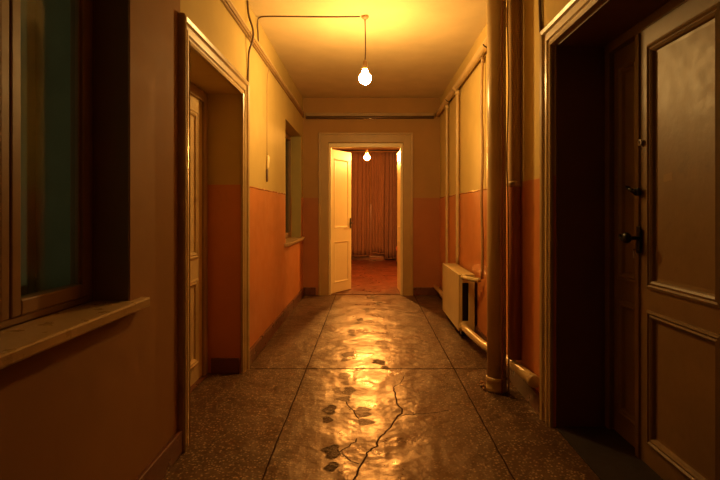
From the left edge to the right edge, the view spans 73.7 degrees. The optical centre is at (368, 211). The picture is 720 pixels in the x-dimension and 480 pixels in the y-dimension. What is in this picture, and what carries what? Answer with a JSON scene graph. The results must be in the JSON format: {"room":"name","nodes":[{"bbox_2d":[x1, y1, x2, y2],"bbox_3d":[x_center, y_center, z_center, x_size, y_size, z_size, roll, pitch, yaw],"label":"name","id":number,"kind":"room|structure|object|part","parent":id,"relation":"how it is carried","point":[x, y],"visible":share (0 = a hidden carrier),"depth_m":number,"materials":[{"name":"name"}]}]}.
{"room":"apartment building corridor","nodes":[
{"label":"apartment building corridor","id":0,"kind":"room"},
{"bbox_2d":[0,0,302,479],"bbox_3d":[-1.337,-0.240,0.750,0.627,3.080,13.500,0,0,0],"label":"wall","id":1,"kind":"structure","parent":0,"point":[101,403],"depth_m":2.37,"materials":[{"name":"paint"}]},
{"bbox_2d":[0,0,149,368],"bbox_3d":[-1.236,-0.413,1.410,0.508,1.673,1.500,0,0,0],"label":"window","id":2,"kind":"structure","parent":1,"relation":"in","point":[46,46],"depth_m":2.04,"materials":[{"name":"paint"}]},
{"bbox_3d":[-1.460,-0.432,1.410,0.060,1.635,1.320,0,0,0],"label":"sash","id":3,"kind":"part","parent":2,"relation":"part of","materials":[{"name":"paint"}]},
{"bbox_3d":[-1.223,-0.435,1.410,0.074,1.630,1.320,0,0,0],"label":"frame","id":4,"kind":"part","parent":2,"relation":"part of","materials":[{"name":"paint"}]},
{"bbox_3d":[-1.211,-0.430,1.810,0.058,1.566,0.446,0,0,0],"label":"sash","id":5,"kind":"part","parent":2,"relation":"part of","materials":[{"name":"paint"}]},
{"bbox_3d":[-1.086,0.402,1.410,0.208,0.042,1.500,0,0,0],"label":"sill","id":6,"kind":"part","parent":2,"relation":"part of","materials":[{"name":"paint"}]},
{"bbox_2d":[178,12,249,452],"bbox_3d":[-1.195,0.111,3.295,0.410,2.378,1.406,0,0,0],"label":"door","id":7,"kind":"structure","parent":1,"relation":"in","point":[192,101],"depth_m":3.59,"materials":[{"name":"paint"}]},
{"bbox_3d":[-1.333,-0.208,3.303,0.055,1.120,0.779,0,0,0],"label":"panel","id":8,"kind":"part","parent":7,"relation":"part of","materials":[{"name":"beige wood"}]},
{"bbox_3d":[-1.333,0.837,3.303,0.055,0.650,0.779,0,0,0],"label":"panel","id":9,"kind":"part","parent":7,"relation":"part of","materials":[{"name":"white wood"}]},
{"bbox_3d":[-1.350,0.175,3.295,0.100,2.250,1.150,0,0,0],"label":"frame","id":10,"kind":"part","parent":7,"relation":"part of","materials":[{"name":"paint"}]},
{"bbox_2d":[135,287,304,479],"bbox_3d":[-1.137,1.238,0.750,0.266,0.125,13.500,0,0,0],"label":"baseboard","id":11,"kind":"structure","parent":1,"relation":"attached to","point":[164,460],"depth_m":3.85,"materials":[{"name":"paint"}]},
{"bbox_2d":[221,0,303,117],"bbox_3d":[-1.009,-1.498,2.285,0.040,0.066,10.370,0,0,0],"label":"wall rail","id":12,"kind":"object","parent":1,"relation":"attached to","point":[228,4],"visible":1,"depth_m":4.38,"materials":[{"name":"paint"}]},
{"bbox_2d":[266,67,269,181],"bbox_3d":[-1.013,-0.880,4.804,0.032,1.161,0.052,0,0,0],"label":"pull cord","id":13,"kind":"object","parent":1,"relation":"hanging from","point":[268,157],"visible":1,"depth_m":4.80,"materials":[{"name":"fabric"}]},
{"bbox_2d":[284,131,304,246],"bbox_3d":[-1.236,-0.363,6.610,0.508,1.573,1.560,0,0,0],"label":"window","id":14,"kind":"structure","parent":1,"relation":"in","point":[292,143],"depth_m":7.29,"materials":[{"name":"paint"}]},
{"bbox_3d":[-1.223,-0.385,6.610,0.074,1.530,1.380,0,0,0],"label":"frame","id":15,"kind":"part","parent":14,"relation":"part of","materials":[{"name":"paint"}]},
{"bbox_3d":[-1.211,-0.380,6.942,0.058,1.466,0.641,0,0,0],"label":"sash","id":16,"kind":"part","parent":14,"relation":"part of","materials":[{"name":"paint"}]},
{"bbox_3d":[-1.086,0.402,6.610,0.208,0.042,1.560,0,0,0],"label":"sill","id":17,"kind":"part","parent":14,"relation":"part of","materials":[{"name":"paint"}]},
{"bbox_2d":[332,148,399,255],"bbox_3d":[-0.250,-0.240,13.200,4.700,3.080,0.200,0,0,0],"label":"wall","id":18,"kind":"structure","parent":0,"point":[370,152],"depth_m":13.10,"materials":[{"name":"paint"}]},
{"bbox_2d":[339,150,399,150],"bbox_3d":[-0.100,-1.660,12.930,3.860,0.058,0.060,0,0,0],"label":"curtain rod","id":19,"kind":"object","parent":18,"relation":"attached to","point":[339,150],"visible":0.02,"depth_m":12.91,"materials":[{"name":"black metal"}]},
{"bbox_2d":[349,152,369,256],"bbox_3d":[-0.739,-0.205,12.952,1.542,2.810,0.101,0,0,0],"label":"curtain","id":20,"kind":"object","parent":19,"relation":"hanging from","point":[360,167],"visible":0.3,"depth_m":12.95,"materials":[{"name":"fabric"}]},
{"bbox_2d":[371,152,384,253],"bbox_3d":[0.265,-0.231,12.988,0.434,2.758,0.066,0,0,0],"label":"curtain","id":21,"kind":"object","parent":19,"relation":"hanging from","point":[377,159],"visible":1,"depth_m":12.98,"materials":[{"name":"fabric"}]},
{"bbox_2d":[384,152,397,258],"bbox_3d":[1.008,-0.175,12.898,1.207,2.870,0.120,0,0,0],"label":"curtain","id":22,"kind":"object","parent":19,"relation":"hanging from","point":[390,193],"visible":0.31,"depth_m":12.89,"materials":[{"name":"fabric"}]},
{"bbox_2d":[351,256,396,259],"bbox_3d":[-0.250,1.250,13.085,4.300,0.100,0.030,0,0,0],"label":"baseboard","id":23,"kind":"structure","parent":18,"relation":"attached to","point":[352,257],"depth_m":13.07,"materials":[{"name":"paint"}]},
{"bbox_2d":[248,0,486,97],"bbox_3d":[-0.020,-1.880,0.650,3.260,0.200,13.700,0,0,0],"label":"ceiling","id":24,"kind":"structure","parent":0,"point":[415,48],"depth_m":5.04,"materials":[{"name":"paint"}]},
{"bbox_2d":[246,0,253,81],"bbox_3d":[-0.995,-1.427,4.032,0.065,0.686,0.042,0,0,0],"label":"cord","id":25,"kind":"object","parent":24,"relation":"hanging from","point":[247,1],"visible":0.96,"depth_m":4.02,"materials":[{"name":"brown plastic"}]},
{"bbox_2d":[257,16,359,41],"bbox_3d":[-0.556,-1.658,4.361,0.949,0.247,0.072,0,0,4],"label":"cord","id":26,"kind":"object","parent":24,"relation":"hanging from","point":[258,18],"visible":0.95,"depth_m":4.36,"materials":[{"name":"brown plastic"}]},
{"bbox_2d":[359,14,370,84],"bbox_3d":[-0.036,-1.470,4.360,0.112,0.621,0.112,0,0,0],"label":"pendant light","id":27,"kind":"object","parent":24,"relation":"hanging from","point":[365,77],"visible":1,"depth_m":4.34,"materials":[{"name":"beige glass"}]},
{"bbox_2d":[362,60,367,68],"bbox_3d":[-0.036,-1.339,4.360,0.048,0.083,0.048,0,0,0],"label":"socket","id":28,"kind":"object","parent":27,"relation":"attached to","point":[364,62],"depth_m":4.34,"materials":[{"name":"brown plastic"}]},
{"bbox_3d":[-0.034,-1.555,4.360,0.015,0.390,0.010,0,0,0],"label":"cord","id":29,"kind":"part","parent":27,"relation":"part of","materials":[{"name":"brown plastic"}]},
{"bbox_3d":[-0.036,-1.228,4.360,0.112,0.138,0.112,0,0,0],"label":"bulb","id":30,"kind":"part","parent":27,"relation":"part of","materials":[{"name":"beige glass"}]},
{"bbox_2d":[303,98,439,294],"bbox_3d":[-0.200,-0.240,7.600,4.800,3.080,0.200,0,0,0],"label":"wall","id":31,"kind":"structure","parent":0,"point":[426,132],"depth_m":7.50,"materials":[{"name":"paint"}]},
{"bbox_2d":[318,133,412,295],"bbox_3d":[-0.050,0.032,7.815,1.472,2.536,0.702,0,0,0],"label":"door","id":32,"kind":"structure","parent":31,"relation":"in","point":[334,166],"depth_m":7.52,"materials":[{"name":"paint"}]},
{"bbox_3d":[-0.463,-0.300,7.843,0.040,1.116,0.411,0,0,32],"label":"panel","id":33,"kind":"part","parent":32,"relation":"part of","materials":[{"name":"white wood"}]},
{"bbox_3d":[-0.463,0.805,7.843,0.040,0.666,0.411,0,0,32],"label":"panel","id":34,"kind":"part","parent":32,"relation":"part of","materials":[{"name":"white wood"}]},
{"bbox_3d":[0.506,-0.300,7.878,0.040,1.116,0.411,0,0,-2],"label":"panel","id":35,"kind":"part","parent":32,"relation":"part of","materials":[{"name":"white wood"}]},
{"bbox_3d":[0.506,0.805,7.878,0.040,0.666,0.411,0,0,-2],"label":"panel","id":36,"kind":"part","parent":32,"relation":"part of","materials":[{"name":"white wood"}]},
{"bbox_2d":[306,113,433,118],"bbox_3d":[0.013,-1.496,7.476,1.995,0.099,0.048,0,0,0],"label":"wall rail","id":37,"kind":"object","parent":31,"relation":"attached to","point":[308,115],"visible":1,"depth_m":7.47,"materials":[{"name":"brown wood"}]},
{"bbox_2d":[305,287,438,294],"bbox_3d":[0.040,1.238,7.487,2.088,0.125,0.026,0,0,0],"label":"baseboard","id":38,"kind":"structure","parent":31,"relation":"attached to","point":[308,290],"depth_m":7.47,"materials":[{"name":"paint"}]},
{"bbox_2d":[162,260,599,479],"bbox_3d":[-0.200,1.300,3.550,4.800,0.001,19.500,0,0,0],"label":"floor","id":39,"kind":"structure","parent":0,"point":[348,387],"depth_m":3.18,"materials":[{"name":"stone"}]},
{"bbox_2d":[445,104,448,262],"bbox_3d":[1.075,-0.091,6.620,0.058,2.778,0.056,0,0,0],"label":"riser pipe","id":40,"kind":"object","parent":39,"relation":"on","point":[446,105],"visible":0.8,"depth_m":6.60,"materials":[{"name":"metal"}]},
{"bbox_2d":[434,285,442,297],"bbox_3d":[1.035,1.165,6.730,0.060,0.070,1.480,0,0,0],"label":"pipe","id":41,"kind":"object","parent":40,"relation":"attached to","point":[436,287],"visible":0.49,"depth_m":7.01,"materials":[{"name":"metal"}]},
{"bbox_2d":[443,263,480,335],"bbox_3d":[0.996,0.966,5.282,0.169,0.667,1.357,0,0,0],"label":"radiator","id":42,"kind":"object","parent":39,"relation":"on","point":[458,282],"visible":0.93,"depth_m":4.95,"materials":[{"name":"metal"}]},
{"bbox_3d":[0.921,0.925,5.430,0.018,0.580,1.060,0,0,0],"label":"panel","id":43,"kind":"part","parent":42,"relation":"part of","materials":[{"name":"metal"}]},
{"bbox_3d":[1.005,0.647,5.430,0.150,0.020,1.056,0,0,0],"label":"plate","id":44,"kind":"part","parent":42,"relation":"part of","materials":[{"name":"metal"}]},
{"bbox_3d":[1.005,0.936,4.908,0.150,0.558,0.016,0,0,0],"label":"plate","id":45,"kind":"part","parent":42,"relation":"part of","materials":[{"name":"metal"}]},
{"bbox_2d":[461,324,539,387],"bbox_3d":[1.031,1.131,3.964,0.118,0.171,1.798,0,0,-3],"label":"pipe","id":46,"kind":"object","parent":42,"relation":"attached to","point":[532,379],"visible":0.75,"depth_m":3.42,"materials":[{"name":"metal"}]},
{"bbox_2d":[486,0,506,393],"bbox_3d":[0.930,-0.240,3.500,0.156,3.076,0.156,0,0,0],"label":"pipe","id":47,"kind":"object","parent":39,"relation":"on","point":[494,118],"visible":0.96,"depth_m":3.44,"materials":[{"name":"metal"}]},
{"bbox_2d":[501,0,503,393],"bbox_3d":[0.947,-0.235,3.407,0.020,3.050,0.014,0,0,0],"label":"cable","id":48,"kind":"object","parent":47,"relation":"attached to","point":[502,0],"visible":1,"depth_m":3.40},
{"bbox_2d":[506,0,509,391],"bbox_3d":[0.993,-0.235,3.429,0.031,3.050,0.013,0,0,-37],"label":"cable","id":49,"kind":"object","parent":47,"relation":"attached to","point":[507,0],"visible":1,"depth_m":3.42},
{"bbox_2d":[440,0,605,426],"bbox_3d":[1.357,-0.240,0.750,0.507,3.080,13.500,0,0,0],"label":"wall","id":50,"kind":"structure","parent":0,"point":[469,97],"depth_m":3.49,"materials":[{"name":"paint"}]},
{"bbox_2d":[455,90,459,263],"bbox_3d":[1.075,-0.424,5.830,0.064,2.112,0.062,0,0,0],"label":"riser pipe","id":51,"kind":"object","parent":50,"relation":"attached to","point":[457,92],"visible":1,"depth_m":5.81,"materials":[{"name":"metal"}]},
{"bbox_2d":[435,7,506,116],"bbox_3d":[1.065,-1.512,5.558,0.097,0.092,3.875,0,0,0],"label":"pipe","id":52,"kind":"object","parent":50,"relation":"attached to","point":[482,49],"visible":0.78,"depth_m":5.17,"materials":[{"name":"metal"}]},
{"bbox_2d":[480,56,484,278],"bbox_3d":[1.083,-0.420,4.578,0.046,2.121,0.044,0,0,0],"label":"riser pipe","id":53,"kind":"object","parent":50,"relation":"attached to","point":[482,57],"visible":1,"depth_m":4.57,"materials":[{"name":"metal"}]},
{"bbox_2d":[439,287,539,415],"bbox_3d":[1.097,1.238,5.265,0.026,0.125,4.470,0,0,0],"label":"baseboard","id":54,"kind":"structure","parent":50,"relation":"attached to","point":[530,394],"depth_m":3.37,"materials":[{"name":"paint"}]},
{"bbox_2d":[508,0,520,360],"bbox_3d":[1.075,-0.349,3.540,0.109,2.858,0.109,0,0,0],"label":"riser pipe","id":55,"kind":"object","parent":50,"relation":"attached to","point":[514,12],"visible":0.78,"depth_m":3.50,"materials":[{"name":"metal"}]},
{"bbox_2d":[538,0,541,31],"bbox_3d":[1.097,-1.461,3.080,0.025,0.619,0.041,0,0,0],"label":"cord","id":56,"kind":"object","parent":50,"relation":"attached to","point":[539,1],"visible":0.94,"depth_m":3.07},
{"bbox_2d":[540,0,719,479],"bbox_3d":[1.300,0.081,2.125,0.460,2.438,1.806,0,0,0],"label":"door","id":57,"kind":"structure","parent":50,"relation":"in","point":[638,81],"depth_m":2.51,"materials":[{"name":"brown wood"}]},
{"bbox_3d":[1.093,0.081,2.125,0.045,2.438,1.806,0,0,0],"label":"casing","id":58,"kind":"part","parent":57,"relation":"part of","materials":[{"name":"brown wood"}]},
{"bbox_3d":[1.466,-0.223,2.686,0.055,1.230,0.203,0,0,0],"label":"panel","id":59,"kind":"part","parent":57,"relation":"part of","materials":[{"name":"brown wood"}]},
{"bbox_3d":[1.466,0.832,2.686,0.055,0.660,0.203,0,0,0],"label":"panel","id":60,"kind":"part","parent":57,"relation":"part of","materials":[{"name":"brown wood"}]},
{"bbox_3d":[1.363,0.135,2.503,0.078,0.060,0.060,0,0,0],"label":"knob","id":61,"kind":"part","parent":57,"relation":"part of","materials":[{"name":"black metal"}]},
{"bbox_3d":[1.383,-0.116,2.532,0.026,0.053,0.083,0,0,0],"label":"latch arm","id":62,"kind":"part","parent":57,"relation":"part of","materials":[{"name":"black metal"}]},
{"bbox_3d":[1.405,0.145,2.503,0.006,0.140,0.036,0,0,0],"label":"lock plate","id":63,"kind":"part","parent":57,"relation":"part of","materials":[{"name":"black metal"}]},
{"bbox_3d":[1.475,0.145,2.125,0.110,2.310,1.550,0,0,0],"label":"frame","id":64,"kind":"part","parent":57,"relation":"part of","materials":[{"name":"brown wood"}]},
{"bbox_3d":[1.434,-0.230,2.180,0.060,1.233,0.514,0,0,0],"label":"panel","id":65,"kind":"part","parent":57,"relation":"part of","materials":[{"name":"beige wood"}]},
{"bbox_3d":[1.434,0.837,2.180,0.060,0.680,0.514,0,0,0],"label":"panel","id":66,"kind":"part","parent":57,"relation":"part of","materials":[{"name":"brown wood"}]},
{"bbox_3d":[-0.200,-1.880,10.400,4.800,0.200,5.800,0,0,0],"label":"ceiling","id":67,"kind":"structure","parent":0,"visible":0},
{"bbox_2d":[364,149,369,159],"bbox_3d":[-0.040,-1.412,9.700,0.112,0.736,0.112,0,0,0],"label":"pendant light","id":68,"kind":"object","parent":67,"relation":"hanging from","point":[366,157],"visible":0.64,"depth_m":9.67,"materials":[{"name":"beige glass"}]},
{"bbox_3d":[-0.040,-1.113,9.700,0.112,0.138,0.112,0,0,0],"label":"bulb","id":69,"kind":"part","parent":68,"relation":"part of","materials":[{"name":"beige glass"}]}
]}

